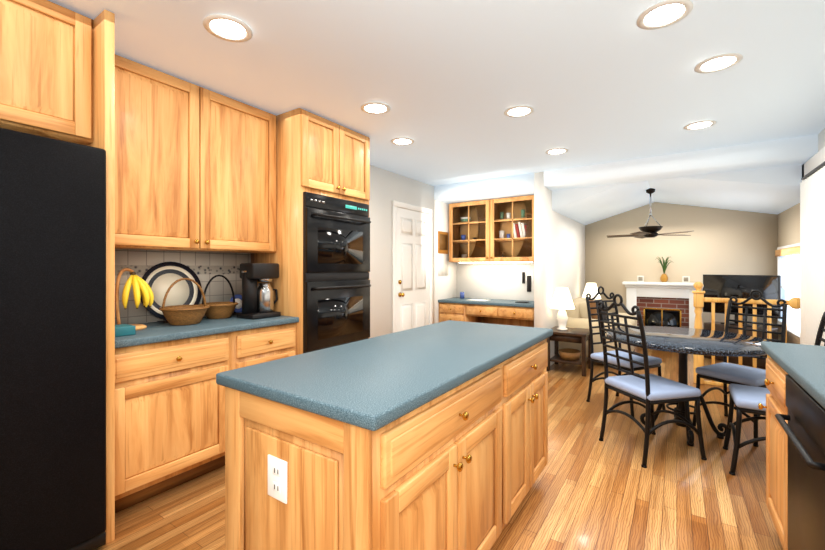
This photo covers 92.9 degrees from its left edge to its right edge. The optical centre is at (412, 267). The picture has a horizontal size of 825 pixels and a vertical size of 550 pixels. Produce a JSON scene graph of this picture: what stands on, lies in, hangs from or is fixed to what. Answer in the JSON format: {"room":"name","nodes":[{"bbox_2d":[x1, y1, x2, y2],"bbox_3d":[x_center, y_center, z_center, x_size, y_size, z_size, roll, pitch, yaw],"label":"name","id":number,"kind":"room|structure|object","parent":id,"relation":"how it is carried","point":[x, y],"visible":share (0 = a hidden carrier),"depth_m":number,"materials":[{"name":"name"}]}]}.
{"room":"kitchen and living room","nodes":[
{"label":"kitchen and living room","id":0,"kind":"room"},
{"bbox_2d":[126,165,457,337],"bbox_3d":[-1.515,-0.095,3.163,0.150,3.250,8.150,0,0,34],"label":"wall","id":1,"kind":"structure","parent":0,"point":[386,186],"depth_m":4.85,"materials":[{"name":"white paint"}]},
{"bbox_2d":[115,249,250,324],"bbox_3d":[-1.685,0.122,2.765,0.010,0.482,1.200,0,0,34],"label":"backsplash","id":2,"kind":"structure","parent":1,"relation":"attached to","point":[205,267],"depth_m":2.84,"materials":[{"name":"tile"}]},
{"bbox_2d":[115,54,275,253],"bbox_3d":[-1.525,-0.658,2.656,0.392,1.076,1.198,0,0,34],"label":"upper cabinet","id":3,"kind":"object","parent":1,"relation":"attached to","point":[195,168],"visible":0.79,"depth_m":2.51,"materials":[{"name":"brown wood"}]},
{"bbox_2d":[392,200,431,332],"bbox_3d":[0.044,0.217,5.260,0.087,2.124,0.940,0,0,34],"label":"pantry door","id":4,"kind":"structure","parent":1,"relation":"in","point":[411,269],"depth_m":5.23,"materials":[{"name":"white wood"}]},
{"bbox_2d":[438,231,447,275],"bbox_3d":[0.476,-0.220,6.060,0.008,0.680,0.320,0,0,34],"label":"picture","id":5,"kind":"object","parent":1,"relation":"attached to","point":[442,253],"visible":1,"depth_m":6.04,"materials":[{"name":"white paper"}]},
{"bbox_2d":[48,0,824,224],"bbox_3d":[0.722,-1.195,2.770,4.300,0.850,10.000,0,0,34],"label":"ceiling","id":6,"kind":"structure","parent":0,"point":[614,95],"depth_m":2.55,"materials":[{"name":"white paint"}]},
{"bbox_2d":[203,14,252,41],"bbox_3d":[-0.921,-1.194,1.960,0.228,0.009,0.228,0,0,34],"label":"recessed light","id":7,"kind":"object","parent":6,"relation":"in","point":[227,27],"visible":1,"depth_m":1.95,"materials":[{"name":"white plastic"}]},
{"bbox_2d":[361,102,390,114],"bbox_3d":[-0.275,-1.194,2.936,0.228,0.009,0.228,0,0,34],"label":"recessed light","id":8,"kind":"object","parent":6,"relation":"in","point":[376,108],"visible":1,"depth_m":2.93,"materials":[{"name":"white plastic"}]},
{"bbox_2d":[391,137,414,144],"bbox_3d":[-0.094,-1.194,3.706,0.228,0.009,0.228,0,0,34],"label":"recessed light","id":9,"kind":"object","parent":6,"relation":"in","point":[402,141],"visible":1,"depth_m":3.71,"materials":[{"name":"white"}]},
{"bbox_2d":[504,105,534,117],"bbox_3d":[0.815,-1.194,2.997,0.228,0.009,0.228,0,0,34],"label":"recessed light","id":10,"kind":"object","parent":6,"relation":"in","point":[519,111],"visible":1,"depth_m":3.00,"materials":[{"name":"white"}]},
{"bbox_2d":[545,148,568,154],"bbox_3d":[1.481,-1.194,4.019,0.228,0.009,0.228,0,0,34],"label":"recessed light","id":11,"kind":"object","parent":6,"relation":"in","point":[555,151],"visible":1,"depth_m":4.02,"materials":[{"name":"white"}]},
{"bbox_2d":[607,188,691,238],"bbox_3d":[3.246,-0.754,5.405,1.022,0.668,1.062,0,0,34],"label":"ceiling fan","id":12,"kind":"object","parent":6,"relation":"hanging from","point":[649,231],"visible":1,"depth_m":5.34,"materials":[{"name":"brown metal"}]},
{"bbox_2d":[636,0,693,29],"bbox_3d":[1.189,-1.194,1.852,0.228,0.009,0.228,0,0,34],"label":"recessed light","id":13,"kind":"object","parent":6,"relation":"in","point":[663,14],"visible":1,"depth_m":1.85,"materials":[{"name":"white plastic"}]},
{"bbox_2d":[683,120,716,129],"bbox_3d":[2.409,-1.194,3.285,0.228,0.009,0.228,0,0,34],"label":"recessed light","id":14,"kind":"object","parent":6,"relation":"in","point":[698,125],"visible":0.98,"depth_m":3.28,"materials":[{"name":"white plastic"}]},
{"bbox_2d":[694,53,742,73],"bbox_3d":[1.788,-1.194,2.292,0.228,0.009,0.228,0,0,34],"label":"recessed light","id":15,"kind":"object","parent":6,"relation":"in","point":[719,62],"visible":1,"depth_m":2.28,"materials":[{"name":"white plastic"}]},
{"bbox_2d":[95,347,783,549],"bbox_3d":[0.764,1.405,2.742,4.400,0.250,10.000,0,0,34],"label":"floor","id":16,"kind":"structure","parent":0,"point":[588,490],"depth_m":2.22,"materials":[{"name":"brown wood"}]},
{"bbox_2d":[0,128,105,549],"bbox_3d":[-1.956,0.370,1.591,0.858,1.820,0.950,0,0,34],"label":"fridge","id":17,"kind":"object","parent":16,"relation":"on","point":[52,344],"visible":0.96,"depth_m":1.62,"materials":[{"name":"black metal"}]},
{"bbox_2d":[0,0,114,544],"bbox_3d":[-2.003,0.042,1.622,0.755,2.476,1.040,0,0,34],"label":"cabinet","id":18,"kind":"object","parent":16,"relation":"on","point":[57,71],"visible":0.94,"depth_m":1.81,"materials":[{"name":"brown wood"}]},
{"bbox_2d":[115,314,298,512],"bbox_3d":[-1.421,0.823,2.586,0.641,0.915,1.202,0,0,34],"label":"base cabinet","id":19,"kind":"object","parent":16,"relation":"on","point":[169,412],"visible":0.6,"depth_m":2.23,"materials":[{"name":"brown wood"}]},
{"bbox_2d":[115,324,135,336],"bbox_3d":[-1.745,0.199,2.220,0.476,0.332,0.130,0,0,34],"label":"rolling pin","id":20,"kind":"object","parent":19,"relation":"on","point":[124,329],"visible":0.17,"depth_m":2.11,"materials":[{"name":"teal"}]},
{"bbox_2d":[115,268,153,329],"bbox_3d":[-1.669,0.182,2.340,0.193,0.366,0.209,0,0,34],"label":"stand","id":21,"kind":"object","parent":19,"relation":"on","point":[138,284],"visible":0.96,"depth_m":2.30,"materials":[{"name":"yellow food"}]},
{"bbox_2d":[140,262,201,322],"bbox_3d":[-1.649,0.160,2.680,0.132,0.408,0.400,0,0,34],"label":"decorative plate","id":22,"kind":"object","parent":19,"relation":"on","point":[160,278],"visible":0.6,"depth_m":2.69,"materials":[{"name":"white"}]},
{"bbox_2d":[159,278,209,325],"bbox_3d":[-1.484,0.214,2.557,0.288,0.301,0.288,0,0,34],"label":"basket","id":23,"kind":"object","parent":19,"relation":"on","point":[178,315],"visible":1,"depth_m":2.48,"materials":[{"name":"wicker"}]},
{"bbox_2d":[199,275,237,318],"bbox_3d":[-1.414,0.206,2.866,0.260,0.316,0.260,0,0,34],"label":"basket","id":24,"kind":"object","parent":19,"relation":"on","point":[219,310],"visible":0.83,"depth_m":2.80,"materials":[{"name":"wicker"}]},
{"bbox_2d":[230,294,241,314],"bbox_3d":[-1.385,0.287,3.106,0.090,0.155,0.144,0,0,34],"label":"dish","id":25,"kind":"object","parent":19,"relation":"on","point":[238,299],"visible":0.56,"depth_m":3.11,"materials":[{"name":"blue ceramic"}]},
{"bbox_2d":[237,263,280,319],"bbox_3d":[-1.127,0.165,2.925,0.200,0.400,0.281,0,0,34],"label":"coffee maker","id":26,"kind":"object","parent":19,"relation":"on","point":[258,302],"visible":1,"depth_m":2.85,"materials":[{"name":"black plastic"}]},
{"bbox_2d":[251,108,370,354],"bbox_3d":[-0.833,0.042,3.399,0.708,2.476,0.800,0,0,34],"label":"tall cabinet","id":27,"kind":"object","parent":16,"relation":"on","point":[321,258],"visible":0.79,"depth_m":3.07,"materials":[{"name":"brown wood"}]},
{"bbox_2d":[225,332,552,549],"bbox_3d":[0.102,0.843,1.841,0.701,0.876,1.653,0,0,34],"label":"kitchen island","id":28,"kind":"object","parent":16,"relation":"on","point":[434,436],"depth_m":1.25,"materials":[{"name":"brown wood"}]},
{"bbox_2d":[216,320,551,435],"bbox_3d":[0.080,0.385,1.858,0.715,0.040,1.680,0,0,34],"label":"island countertop","id":29,"kind":"structure","parent":28,"relation":"on","point":[362,384],"depth_m":1.38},
{"bbox_2d":[438,297,533,326],"bbox_3d":[1.162,0.880,5.749,1.487,0.800,0.644,0,0,34],"label":"desk","id":30,"kind":"object","parent":16,"relation":"on","point":[502,312],"visible":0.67,"depth_m":5.67,"materials":[{"name":"brown wood"}]},
{"bbox_2d":[460,292,528,302],"bbox_3d":[1.158,0.429,5.771,1.134,0.100,0.305,0,0,34],"label":"desk items","id":31,"kind":"object","parent":30,"relation":"on","point":[461,295],"visible":1,"depth_m":5.89,"materials":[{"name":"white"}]},
{"bbox_2d":[547,326,592,376],"bbox_3d":[1.974,1.030,4.929,0.470,0.499,0.470,0,0,34],"label":"end table","id":32,"kind":"object","parent":16,"relation":"on","point":[573,335],"visible":0.81,"depth_m":4.81,"materials":[{"name":"brown wood"}]},
{"bbox_2d":[550,287,574,329],"bbox_3d":[1.891,0.514,4.949,0.300,0.530,0.300,0,0,34],"label":"lamp","id":33,"kind":"object","parent":32,"relation":"on","point":[562,301],"visible":1,"depth_m":4.88,"materials":[{"name":"white fabric"}]},
{"bbox_2d":[559,297,636,356],"bbox_3d":[2.693,0.862,5.638,0.860,0.834,1.240,0,0,34],"label":"sofa","id":34,"kind":"object","parent":16,"relation":"on","point":[578,316],"visible":0.4,"depth_m":5.28,"materials":[{"name":"beige fabric"}]},
{"bbox_2d":[585,286,665,417],"bbox_3d":[1.955,0.730,3.636,0.442,1.104,0.528,0,0,-24],"label":"chair","id":35,"kind":"object","parent":16,"relation":"on","point":[654,362],"visible":0.65,"depth_m":3.72,"materials":[{"name":"black metal"}]},
{"bbox_2d":[597,294,706,467],"bbox_3d":[1.660,0.730,2.764,0.528,1.104,0.442,0,0,-13],"label":"chair","id":36,"kind":"object","parent":16,"relation":"on","point":[650,391],"visible":1,"depth_m":2.65,"materials":[{"name":"black metal"}]},
{"bbox_2d":[622,281,702,327],"bbox_3d":[4.035,0.754,6.340,1.120,1.049,0.170,0,0,34],"label":"fireplace","id":37,"kind":"object","parent":16,"relation":"on","point":[668,304],"visible":0.48,"depth_m":6.35,"materials":[{"name":"white"}]},
{"bbox_2d":[637,276,643,281],"bbox_3d":[3.796,0.179,6.522,0.095,0.101,0.034,0,0,34],"label":"mantel decor","id":38,"kind":"object","parent":37,"relation":"on","point":[640,278],"visible":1,"depth_m":6.51,"materials":[{"name":"white ceramic"}]},
{"bbox_2d":[655,257,673,281],"bbox_3d":[4.040,0.024,6.284,0.258,0.412,0.193,0,0,34],"label":"vase","id":39,"kind":"object","parent":37,"relation":"on","point":[664,276],"visible":1,"depth_m":6.29,"materials":[{"name":"orange ceramic"}]},
{"bbox_2d":[682,276,689,282],"bbox_3d":[4.310,0.179,6.175,0.095,0.101,0.034,0,0,34],"label":"mantel decor","id":40,"kind":"object","parent":37,"relation":"on","point":[685,279],"visible":1,"depth_m":6.17,"materials":[{"name":"white ceramic"}]},
{"bbox_2d":[606,326,770,445],"bbox_3d":[2.102,0.904,3.045,1.070,0.752,1.070,0,0,34],"label":"dining table","id":41,"kind":"object","parent":16,"relation":"on","point":[682,342],"visible":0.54,"depth_m":2.93,"materials":[{"name":"stone"}]},
{"bbox_2d":[692,290,786,446],"bbox_3d":[2.600,0.730,3.110,0.528,1.104,0.442,0,0,-26],"label":"chair","id":42,"kind":"object","parent":16,"relation":"on","point":[724,372],"visible":0.67,"depth_m":3.12,"materials":[{"name":"black metal"}]},
{"bbox_2d":[704,321,777,368],"bbox_3d":[4.448,1.030,5.334,0.300,0.499,0.720,0,0,-26],"label":"media stand","id":43,"kind":"object","parent":16,"relation":"on","point":[747,361],"visible":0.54,"depth_m":5.17,"materials":[{"name":"brown wood"}]},
{"bbox_2d":[703,274,780,326],"bbox_3d":[4.444,0.436,5.332,0.774,0.683,0.463,0,0,34],"label":"tv","id":44,"kind":"object","parent":43,"relation":"on","point":[736,286],"visible":0.69,"depth_m":5.29,"materials":[{"name":"black"}]},
{"bbox_2d":[692,282,799,386],"bbox_3d":[3.512,0.716,4.144,0.905,1.127,0.118,0,0,34],"label":"railing","id":45,"kind":"object","parent":16,"relation":"on","point":[699,299],"visible":0.52,"depth_m":4.27,"materials":[{"name":"brown wood"}]},
{"bbox_2d":[723,312,824,475],"bbox_3d":[2.305,0.730,2.462,0.528,1.104,0.442,0,0,34],"label":"chair","id":46,"kind":"object","parent":16,"relation":"on","point":[746,398],"visible":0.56,"depth_m":2.46,"materials":[{"name":"black metal"}]},
{"bbox_2d":[758,341,824,549],"bbox_3d":[0.999,0.823,0.280,0.727,0.915,3.622,0,0,34],"label":"base cabinet","id":47,"kind":"object","parent":16,"relation":"on","point":[794,381],"depth_m":1.44,"materials":[{"name":"brown wood"}]},
{"bbox_3d":[3.025,1.030,6.488,0.470,0.499,0.470,0,0,34],"label":"end table","id":48,"kind":"object","parent":16,"relation":"on","visible":0},
{"bbox_2d":[582,283,600,298],"bbox_3d":[2.975,0.514,6.521,0.300,0.530,0.300,0,0,34],"label":"lamp","id":49,"kind":"object","parent":48,"relation":"on","point":[591,288],"visible":0.5,"depth_m":6.44,"materials":[{"name":"white fabric"}]},
{"bbox_2d":[458,262,533,300],"bbox_3d":[1.386,-0.095,6.061,1.500,3.250,0.120,0,0,34],"label":"wall","id":50,"kind":"structure","parent":0,"point":[476,280],"depth_m":6.08,"materials":[{"name":"white paint"}]},
{"bbox_2d":[449,195,533,262],"bbox_3d":[1.220,-0.543,5.877,1.370,0.934,0.372,0,0,34],"label":"upper cabinet","id":51,"kind":"object","parent":50,"relation":"attached to","point":[499,230],"visible":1,"depth_m":5.85,"materials":[{"name":"brown wood"}]},
{"bbox_2d":[522,272,532,291],"bbox_3d":[1.697,0.205,5.760,0.147,0.278,0.048,0,0,34],"label":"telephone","id":52,"kind":"object","parent":50,"relation":"attached to","point":[529,278],"depth_m":5.74,"materials":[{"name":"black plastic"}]},
{"bbox_2d":[534,171,585,365],"bbox_3d":[2.351,-0.095,6.043,0.120,3.250,2.750,0,0,34],"label":"wall","id":53,"kind":"structure","parent":0,"point":[574,257],"depth_m":5.17,"materials":[{"name":"white paint"}]},
{"bbox_2d":[586,202,761,328],"bbox_3d":[4.199,-0.095,6.395,2.550,3.250,0.100,0,0,34],"label":"wall","id":54,"kind":"structure","parent":0,"point":[721,241],"depth_m":6.32,"materials":[{"name":"white paint"}]},
{"bbox_2d":[762,128,824,343],"bbox_3d":[2.484,-0.095,1.581,0.250,3.250,10.000,0,0,34],"label":"wall","id":55,"kind":"structure","parent":0,"point":[783,228],"depth_m":5.52,"materials":[{"name":"white paint"}]},
{"bbox_2d":[775,243,799,337],"bbox_3d":[4.637,0.255,4.779,0.050,1.090,1.750,0,0,34],"label":"window","id":56,"kind":"structure","parent":55,"relation":"in","point":[788,264],"depth_m":4.92,"materials":[{"name":"white glass"}]},
{"bbox_2d":[800,147,824,345],"bbox_3d":[3.296,0.135,3.078,0.071,2.289,1.870,0,0,34],"label":"door blinds","id":57,"kind":"object","parent":55,"relation":"attached to","point":[812,247],"visible":0.81,"depth_m":3.43,"materials":[{"name":"white"}]}
]}

